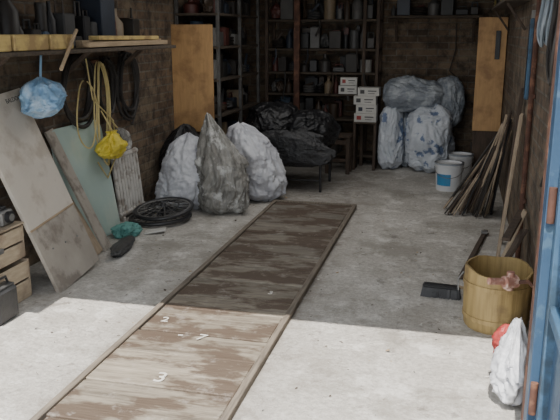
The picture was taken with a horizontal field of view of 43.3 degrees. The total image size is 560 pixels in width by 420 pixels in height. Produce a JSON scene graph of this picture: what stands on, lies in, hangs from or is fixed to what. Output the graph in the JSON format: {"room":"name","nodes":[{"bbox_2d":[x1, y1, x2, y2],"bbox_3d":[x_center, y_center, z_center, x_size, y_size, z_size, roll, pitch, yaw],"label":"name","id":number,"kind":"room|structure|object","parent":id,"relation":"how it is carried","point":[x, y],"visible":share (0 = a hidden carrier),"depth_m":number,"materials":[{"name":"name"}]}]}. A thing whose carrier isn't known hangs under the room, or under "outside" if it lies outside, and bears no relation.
{"room":"garage","nodes":[
{"label":"garage","id":0,"kind":"room"},
{"bbox_2d":[0,0,234,266],"bbox_3d":[-1.458,-1.143,6.192,0.150,2.400,6.500,3,15,13],"label":"wall","id":1,"kind":"structure","parent":0,"point":[153,124],"depth_m":6.48,"materials":[{"name":"wood"}]},
{"bbox_2d":[0,45,175,73],"bbox_3d":[-1.527,-0.934,4.563,0.500,0.207,3.300,3,15,13],"label":"shelf","id":2,"kind":"object","parent":1,"relation":"attached to","point":[4,56],"visible":0.7,"depth_m":4.82,"materials":[{"name":"brown wood"}]},
{"bbox_2d":[19,55,66,118],"bbox_3d":[-1.556,-0.801,4.574,0.294,0.417,0.342,3,15,13],"label":"plastic bag","id":3,"kind":"object","parent":2,"relation":"hanging from","point":[41,97],"visible":1,"depth_m":4.50,"materials":[{"name":"blue plastic"}]},
{"bbox_2d":[0,0,139,46],"bbox_3d":[-1.585,-1.301,4.671,0.236,0.449,2.848,3,15,13],"label":"clutter","id":4,"kind":"object","parent":2,"relation":"on","point":[94,17],"visible":0.61,"depth_m":5.08},
{"bbox_2d":[61,54,96,128],"bbox_3d":[-1.539,-0.905,5.406,0.087,0.568,0.545,3,15,13],"label":"cable coil","id":5,"kind":"object","parent":2,"relation":"hanging from","point":[71,117],"visible":0.7,"depth_m":5.44,"materials":[{"name":"rubber"}]},
{"bbox_2d":[0,29,167,70],"bbox_3d":[-1.336,-1.055,4.612,0.224,0.248,3.021,3,15,13],"label":"lumber","id":6,"kind":"object","parent":2,"relation":"on","point":[8,42],"visible":1,"depth_m":4.31,"materials":[{"name":"beige wood"}]},
{"bbox_2d":[116,51,139,124],"bbox_3d":[-1.338,-1.066,6.218,0.080,0.651,0.460,3,15,13],"label":"coil","id":7,"kind":"object","parent":2,"relation":"hanging from","point":[120,66],"visible":0.97,"depth_m":6.16,"materials":[{"name":"rubber"}]},
{"bbox_2d":[76,58,114,177],"bbox_3d":[-1.489,-0.709,5.562,0.144,0.976,0.617,3,15,13],"label":"coil","id":8,"kind":"object","parent":1,"relation":"attached to","point":[100,64],"visible":0.8,"depth_m":5.55,"materials":[{"name":"rubber"}]},
{"bbox_2d":[94,110,131,158],"bbox_3d":[-1.315,-0.615,5.696,0.235,0.388,0.509,3,15,13],"label":"plastic bags","id":9,"kind":"object","parent":8,"relation":"hanging from","point":[117,141],"visible":1,"depth_m":5.58},
{"bbox_2d":[99,56,116,116],"bbox_3d":[-1.433,-1.010,5.837,0.079,0.514,0.336,3,15,13],"label":"coil","id":10,"kind":"object","parent":1,"relation":"hanging from","point":[113,75],"visible":0.71,"depth_m":5.87,"materials":[{"name":"rubber"}]},
{"bbox_2d":[0,160,529,419],"bbox_3d":[0.241,0.181,6.092,3.650,0.120,6.800,3,15,13],"label":"floor","id":11,"kind":"structure","parent":0,"point":[358,392],"depth_m":4.12,"materials":[{"name":"concrete"}]},
{"bbox_2d":[0,275,18,325],"bbox_3d":[-1.581,0.509,4.015,0.090,0.257,0.200,3,15,13],"label":"case","id":12,"kind":"object","parent":11,"relation":"on","point":[9,309],"visible":1,"depth_m":4.01,"materials":[{"name":"black plastic"}]},
{"bbox_2d":[0,221,31,302],"bbox_3d":[-1.769,0.352,4.172,0.343,0.480,0.506,3,15,13],"label":"drawer box","id":13,"kind":"object","parent":11,"relation":"on","point":[13,265],"visible":0.74,"depth_m":4.28,"materials":[{"name":"brown wood"}]},
{"bbox_2d":[0,206,14,226],"bbox_3d":[-1.661,0.036,4.185,0.130,0.120,0.176,3,15,13],"label":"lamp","id":14,"kind":"object","parent":13,"relation":"on","point":[7,216],"visible":1,"depth_m":4.18,"materials":[{"name":"grey metal"}]},
{"bbox_2d":[0,88,98,292],"bbox_3d":[-1.567,-0.133,4.578,0.472,1.263,0.686,3,15,13],"label":"board","id":15,"kind":"object","parent":11,"relation":"on","point":[30,176],"visible":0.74,"depth_m":4.56,"materials":[{"name":"beige wood"}]},
{"bbox_2d":[44,128,110,254],"bbox_3d":[-1.469,-0.120,5.142,0.417,0.933,0.247,-3,14,-12],"label":"leaning boards","id":16,"kind":"object","parent":11,"relation":"on","point":[103,244],"visible":0.65,"depth_m":5.20,"materials":[{"name":"beige wood"}]},
{"bbox_2d":[51,120,119,240],"bbox_3d":[-1.498,-0.207,5.492,0.148,0.917,0.760,3,15,13],"label":"glass pane","id":17,"kind":"object","parent":11,"relation":"on","point":[99,190],"visible":0.62,"depth_m":5.55,"materials":[{"name":"glass"}]},
{"bbox_2d":[110,235,135,257],"bbox_3d":[-1.196,0.275,5.327,0.138,0.071,0.519,0,14,1],"label":"shoe","id":18,"kind":"object","parent":11,"relation":"on","point":[123,245],"visible":1,"depth_m":5.26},
{"bbox_2d":[110,221,141,238],"bbox_3d":[-1.253,0.152,5.713,0.244,0.122,0.251,3,15,13],"label":"rag","id":19,"kind":"object","parent":11,"relation":"on","point":[121,230],"visible":0.95,"depth_m":5.64,"materials":[{"name":"teal fabric"}]},
{"bbox_2d":[110,147,144,221],"bbox_3d":[-1.352,-0.235,6.298,0.106,0.588,0.490,3,15,13],"label":"radiator","id":20,"kind":"object","parent":11,"relation":"on","point":[126,177],"visible":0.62,"depth_m":6.25,"materials":[{"name":"metal"}]},
{"bbox_2d":[145,227,165,234],"bbox_3d":[-1.025,0.170,5.817,0.172,0.041,0.120,-2,14,-6],"label":"paper scrap","id":21,"kind":"object","parent":11,"relation":"on","point":[150,231],"visible":1,"depth_m":5.78,"materials":[{"name":"white paper"}]},
{"bbox_2d":[128,197,193,226],"bbox_3d":[-1.040,0.012,6.185,0.573,0.162,0.553,3,15,13],"label":"spoked wheel","id":22,"kind":"object","parent":11,"relation":"on","point":[176,212],"visible":0.98,"depth_m":6.12,"materials":[{"name":"black rubber"}]},
{"bbox_2d":[156,132,199,209],"bbox_3d":[-0.871,-0.364,6.561,0.566,0.710,0.460,5,15,20],"label":"sack","id":23,"kind":"object","parent":11,"relation":"on","point":[178,176],"visible":0.64,"depth_m":6.41,"materials":[{"name":"white plastic"}]},
{"bbox_2d":[159,123,199,170],"bbox_3d":[-0.930,-0.487,6.996,0.501,0.735,0.494,11,18,37],"label":"sack","id":24,"kind":"object","parent":11,"relation":"on","point":[182,129],"visible":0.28,"depth_m":6.88,"materials":[{"name":"black plastic"}]},
{"bbox_2d":[29,200,356,419],"bbox_3d":[-0.189,0.455,4.691,0.804,0.039,4.348,3,15,13],"label":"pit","id":25,"kind":"object","parent":11,"relation":"on","point":[198,353],"visible":1,"depth_m":3.82,"materials":[{"name":"brown wood"}]},
{"bbox_2d":[171,24,214,135],"bbox_3d":[-0.899,-1.055,7.320,0.460,1.680,0.031,3,15,13],"label":"plywood panel","id":26,"kind":"object","parent":11,"relation":"on","point":[192,57],"visible":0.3,"depth_m":7.22,"materials":[{"name":"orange plywood"}]},
{"bbox_2d":[174,0,259,127],"bbox_3d":[-0.662,-1.403,8.048,0.475,2.000,1.540,3,15,13],"label":"metal rack","id":27,"kind":"object","parent":11,"relation":"on","point":[217,15],"visible":0.4,"depth_m":7.81,"materials":[{"name":"grey metal"}]},
{"bbox_2d":[183,0,250,14],"bbox_3d":[-0.673,-2.299,7.840,0.368,0.253,1.552,3,15,13],"label":"clutter","id":28,"kind":"object","parent":27,"relation":"in","point":[192,6],"visible":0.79,"depth_m":7.38},
{"bbox_2d":[190,20,246,45],"bbox_3d":[-0.678,-1.985,7.896,0.369,0.277,1.454,3,15,13],"label":"clutter","id":29,"kind":"object","parent":27,"relation":"in","point":[227,37],"visible":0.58,"depth_m":7.66},
{"bbox_2d":[214,84,247,113],"bbox_3d":[-0.664,-1.289,8.074,0.404,0.240,1.429,3,15,13],"label":"clutter","id":30,"kind":"object","parent":27,"relation":"in","point":[229,97],"visible":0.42,"depth_m":8.14},
{"bbox_2d":[213,50,249,78],"bbox_3d":[-0.677,-1.663,7.976,0.377,0.274,1.404,3,15,13],"label":"clutter","id":31,"kind":"object","parent":27,"relation":"in","point":[229,66],"visible":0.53,"depth_m":7.96},
{"bbox_2d":[216,115,246,132],"bbox_3d":[-0.667,-0.928,8.183,0.368,0.287,1.525,3,15,13],"label":"clutter","id":32,"kind":"object","parent":27,"relation":"in","point":[226,124],"visible":0.06,"depth_m":8.11},
{"bbox_2d":[194,112,249,213],"bbox_3d":[-0.533,-0.426,6.413,0.557,0.903,0.456,3,15,13],"label":"sack","id":33,"kind":"object","parent":11,"relation":"on","point":[223,170],"visible":0.98,"depth_m":6.29,"materials":[{"name":"grey plastic"}]},
{"bbox_2d":[21,172,488,410],"bbox_3d":[0.331,0.209,5.699,2.609,0.018,5.598,3,15,13],"label":"debris","id":34,"kind":"object","parent":11,"relation":"on","point":[286,172],"visible":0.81,"depth_m":4.45,"materials":[{"name":"beige wood"}]},
{"bbox_2d":[225,122,288,201],"bbox_3d":[-0.251,-0.478,6.907,0.632,0.762,0.464,8,16,28],"label":"sack","id":35,"kind":"object","parent":11,"relation":"on","point":[268,180],"visible":0.73,"depth_m":6.77,"materials":[{"name":"white plastic"}]},
{"bbox_2d":[293,0,300,109],"bbox_3d":[0.203,-1.718,8.482,0.140,2.400,0.120,3,15,13],"label":"steel post","id":36,"kind":"object","parent":11,"relation":"on","point":[297,3],"visible":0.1,"depth_m":8.42,"materials":[{"name":"brown metal"}]},
{"bbox_2d":[289,144,333,191],"bbox_3d":[0.142,-0.473,7.599,0.780,0.415,0.660,3,15,13],"label":"table","id":37,"kind":"object","parent":11,"relation":"on","point":[332,145],"visible":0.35,"depth_m":7.31,"materials":[{"name":"brown wood"}]},
{"bbox_2d":[245,101,341,166],"bbox_3d":[0.132,-0.826,7.451,1.082,0.625,0.818,3,15,13],"label":"bags","id":38,"kind":"object","parent":37,"relation":"on","point":[302,138],"visible":0.85,"depth_m":7.19},
{"bbox_2d":[265,0,383,165],"bbox_3d":[0.539,-1.592,8.799,1.400,2.000,0.380,3,15,13],"label":"shelves","id":39,"kind":"object","parent":11,"relation":"on","point":[362,153],"visible":0.46,"depth_m":8.63,"materials":[{"name":"brown wood"}]},
{"bbox_2d":[271,75,340,92],"bbox_3d":[0.342,-1.580,8.851,0.881,0.204,0.322,3,15,13],"label":"clutter","id":40,"kind":"object","parent":39,"relation":"on","point":[312,83],"visible":0.81,"depth_m":8.81},
{"bbox_2d":[274,95,342,117],"bbox_3d":[0.342,-1.315,8.925,0.882,0.255,0.332,3,15,13],"label":"clutter","id":41,"kind":"object","parent":39,"relation":"on","point":[335,109],"visible":0.39,"depth_m":8.82},
{"bbox_2d":[272,19,366,98],"bbox_3d":[0.474,-1.806,8.525,1.175,0.954,0.042,3,15,13],"label":"hanging cables","id":42,"kind":"object","parent":39,"relation":"hanging from","point":[319,20],"visible":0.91,"depth_m":8.53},
{"bbox_2d":[272,53,373,72],"bbox_3d":[0.525,-1.836,8.756,1.255,0.226,0.328,3,15,13],"label":"clutter","id":43,"kind":"object","parent":39,"relation":"on","point":[348,62],"visible":0.8,"depth_m":8.64},
{"bbox_2d":[270,0,376,19],"bbox_3d":[0.521,-2.474,8.582,1.284,0.309,0.328,3,15,13],"label":"clutter","id":44,"kind":"object","parent":39,"relation":"on","point":[284,10],"visible":0.8,"depth_m":8.50},
{"bbox_2d":[272,25,374,48],"bbox_3d":[0.528,-2.128,8.673,1.296,0.275,0.332,3,15,13],"label":"clutter","id":45,"kind":"object","parent":39,"relation":"on","point":[352,39],"visible":0.91,"depth_m":8.55},
{"bbox_2d":[332,125,342,152],"bbox_3d":[0.348,-0.939,9.019,0.884,0.359,0.300,3,15,13],"label":"clutter","id":46,"kind":"object","parent":39,"relation":"on","point":[336,148],"visible":0.04,"depth_m":8.85},
{"bbox_2d":[325,133,352,174],"bbox_3d":[0.689,-0.665,8.282,0.300,0.455,0.240,3,15,13],"label":"wooden stool","id":47,"kind":"object","parent":11,"relation":"on","point":[348,142],"visible":0.56,"depth_m":8.19,"materials":[{"name":"brown wood"}]},
{"bbox_2d":[352,121,378,170],"bbox_3d":[1.023,-0.780,8.487,0.280,0.572,0.240,3,15,13],"label":"stand","id":48,"kind":"object","parent":11,"relation":"on","point":[355,124],"visible":0.84,"depth_m":8.41,"materials":[{"name":"brown wood"}]},
{"bbox_2d":[354,86,380,121],"bbox_3d":[1.030,-1.252,8.365,0.295,0.402,0.182,3,15,13],"label":"cartons","id":49,"kind":"object","parent":48,"relation":"on","point":[366,104],"visible":1,"depth_m":8.28},
{"bbox_2d":[377,75,464,172],"bbox_3d":[1.670,-1.039,8.406,0.957,1.120,0.679,7,16,25],"label":"sacks","id":50,"kind":"object","parent":11,"relation":"on","point":[418,119],"visible":0.99,"depth_m":8.21,"materials":[{"name":"white plastic"}]},
{"bbox_2d":[420,282,462,299],"bbox_3d":[1.044,0.503,4.393,0.328,0.086,0.084,5,15,18],"label":"brush","id":51,"kind":"object","parent":11,"relation":"on","point":[429,289],"visible":0.98,"depth_m":4.38,"materials":[{"name":"black plastic"}]},
{"bbox_2d":[434,160,464,191],"bbox_3d":[1.767,-0.358,7.399,0.308,0.290,0.317,3,15,13],"label":"paint bucket","id":52,"kind":"object","parent":11,"relation":"on","point":[448,172],"visible":1,"depth_m":7.30,"materials":[{"name":"white plastic"}]},
{"bbox_2d":[448,152,473,181],"bbox_3d":[2.008,-0.479,7.859,0.276,0.300,0.286,3,15,13],"label":"paint bucket","id":53,"kind":"object","parent":11,"relation":"on","point":[467,157],"visible":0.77,"depth_m":7.76,"materials":[{"name":"white plastic"}]},
{"bbox_2d":[458,230,487,278],"bbox_3d":[1.457,0.305,5.264,0.058,0.037,1.246,6,15,22],"label":"batten","id":54,"kind":"object","parent":11,"relation":"on","point":[484,233],"visible":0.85,"depth_m":5.36,"materials":[{"name":"brown wood"}]},
{"bbox_2d":[443,110,513,217],"bbox_3d":[1.750,-0.439,6.298,0.533,0.976,1.084,3,15,13],"label":"bundle","id":55,"kind":"object","parent":11,"relation":"on","point":[494,158],"visible":1,"depth_m":6.31,"materials":[{"name":"brown wood"}]},
{"bbox_2d":[470,17,508,178],"bbox_3d":[2.285,-1.206,7.757,0.300,1.760,0.051,3,15,13],"label":"plywood sheet","id":56,"kind":"object","parent":11,"relation":"on","point":[492,34],"visible":0.69,"depth_m":7.70,"materials":[{"name":"brown wood"}]},
{"bbox_2d":[457,255,533,334],"bbox_3d":[1.214,0.474,3.952,0.376,0.355,0.376,13,19,42],"label":"barrel","id":57,"kind":"object","parent":11,"relation":"on","point":[485,308],"visible":0.84,"depth_m":3.84,"materials":[{"name":"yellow wood"}]},
{"bbox_2d":[489,317,527,405],"bbox_3d":[1.038,0.661,3.145,0.202,0.385,0.377,3,15,13],"label":"shopping bag","id":58,"kind":"object","parent":11,"relation":"on","point":[510,341],"visible":0.81,"depth_m":3.06,"materials":[{"name":"white plastic"}]},
{"bbox_2d":[496,88,523,256],"bbox_3d":[1.698,-0.275,5.197,0.111,1.202,0.527,5,15,19],"label":"planks","id":59,"kind":"object","parent":11,"relation":"on","point":[519,116],"visible":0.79,"depth_m":5.13,"materials":[{"name":"beige wood"}]},
{"bbox_2d":[487,271,532,290],"bbox_3d":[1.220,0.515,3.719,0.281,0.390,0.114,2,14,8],"label":"tap","id":60,"kind":"object","parent":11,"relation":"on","point":[511,281],"visible":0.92,"depth_m":3.67,"materials":[{"name":"metal"}]},
{"bbox_2d":[501,209,527,256],"bbox_3d":[1.429,0.279,4.439,0.234,0.510,0.615,7,16,26],"label":"wood offcuts","id":61,"kind":"object","parent":11,"relation":"on","point":[514,226],"visible":0.68,"depth_m":4.37,"materials":[{"name":"brown wood"}]},
{"bbox_2d":[338,77,357,100],"bbox_3d":[0.821,-1.455,8.505,0.220,0.282,0.092,3,15,13],"label":"cartons","id":62,"kind":"object","parent":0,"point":[348,86],"visible":0.97,"depth_m":8.46},
{"bbox_2d":[233,0,504,160],"bbox_3d":[1.040,-1.827,8.915,3.650,2.400,0.150,3,15,13],"label":"wall","id":63,"kind":"structure","parent":0,"point":[424,49],"depth_m":8.70,"materials":[{"name":"brick"}]},
{"bbox_2d":[387,15,483,41],"bbox_3d":[1.835,-2.153,8.391,1.100,0.303,0.280,3,15,13],"label":"ledge shelf","id":64,"kind":"object","parent":63,"relation":"attached to","point":[474,17],"visible":0.94,"depth_m":8.27,"materials":[{"name":"brown wood"}]},
{"bbox_2d":[391,0,478,15],"bbox_3d":[1.821,-2.435,8.310,1.012,0.281,0.221,3,15,13],"label":"clutter","id":65,"kind":"object","parent":64,"relation":"on","point":[403,6],"visible":0.94,"depth_m":8.29},
{"bbox_2d":[449,24,456,76],"bbox_3d":[2.111,-1.900,8.496,0.130,0.655,0.022,3,15,13],"label":"hanging wire","id":66,"kind":"object","parent":63,"relation":"hanging from","point":[456,24],"visible":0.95,"depth_m":8.48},
{"bbox_2d":[496,0,549,310],"bbox_3d":[1.940,-0.938,5.377,0.150,2.400,6.500,3,15,13],"label":"wall","id":67,"kind":"structure","parent":0,"point":[517,38],"depth_m":5.25,"materials":[{"name":"wood planks"}]},
{"bbox_2d":[491,0,530,30],"bbox_3d":[2.046,-1.738,6.370,0.190,0.237,2.400,3,15,13],"label":"shelf","id":68,"kind":"object","parent":67,"relation":"attached to","point":[503,4],"visible":1,"depth_m":5.69,"materials":[{"name":"brown wood"}]},
{"bbox_2d":[515,0,541,258],"bbox_3d":[1.640,-0.646,4.624,0.040,2.200,0.060,3,15,13],"label":"rusty pipe","id":69,"kind":"object","parent":67,"relation":"attached to","point":[532,94],"visible":0.71,"depth_m":4.62,"materials":[{"name":"metal"}]},
{"bbox_2d":[523,10,535,99],"bbox_3d":[1.722,-1.066,4.869,0.041,0.605,0.050,3,15,13],"label":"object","id":70,"kind":"object","parent":67,"relation":"attached to","point":[532,20],"visible":0.84,"depth_m":4.85,"materials":[{"name":"blue paint"}]},
{"bbox_2d":[537,0,553,46],"bbox_3d":[1.492,-1.094,3.959,0.066,0.356,0.315,3,15,13],"label":"coil","id":71,"kind":"object","parent":67,"relation":"attached to","point":[545,15],"visible":0.94,"depth_m":3.89,"materials":[{"name":"plastic"}]},
{"bbox_2d":[539,0,558,186],"bbox_3d":[1.355,-0.608,3.509,0.070,1.081,0.365,3,15,13],"label":"coil","id":72,"kind":"object","parent":67,"relation":"attached to","point":[550,50],"visible":0.62,"depth_m":3.51,"materials":[{"name":"plastic"}]},
{"bbox_3d":[-0.558,-0.254,2.654,3.650,2.400,0.150,3,15,13],"label":"wall","id":73,"kind":"structure","parent":0,"visible":0},
{"bbox_2d":[521,0,559,419],"bbox_3d":[-0.543,-0.142,2.733,3.065,2.145,0.178,3,15,13],"label":"garage door","id":74,"kind":"structure","parent":73,"relation":"attached to","point":[551,173],"depth_m":2.39,"materials":[{"name":"blue paint"}]},
{"bbox_2d":[536,176,559,419],"bbox_3d":[0.761,0.148,1.670,0.046,2.050,1.350,3,15,13],"label":"door","id":75,"kind":"structure","parent":73,"relation":"in","point":[548,402],"depth_m":2.33,"materials":[{"name":"blue paint"}]}
]}

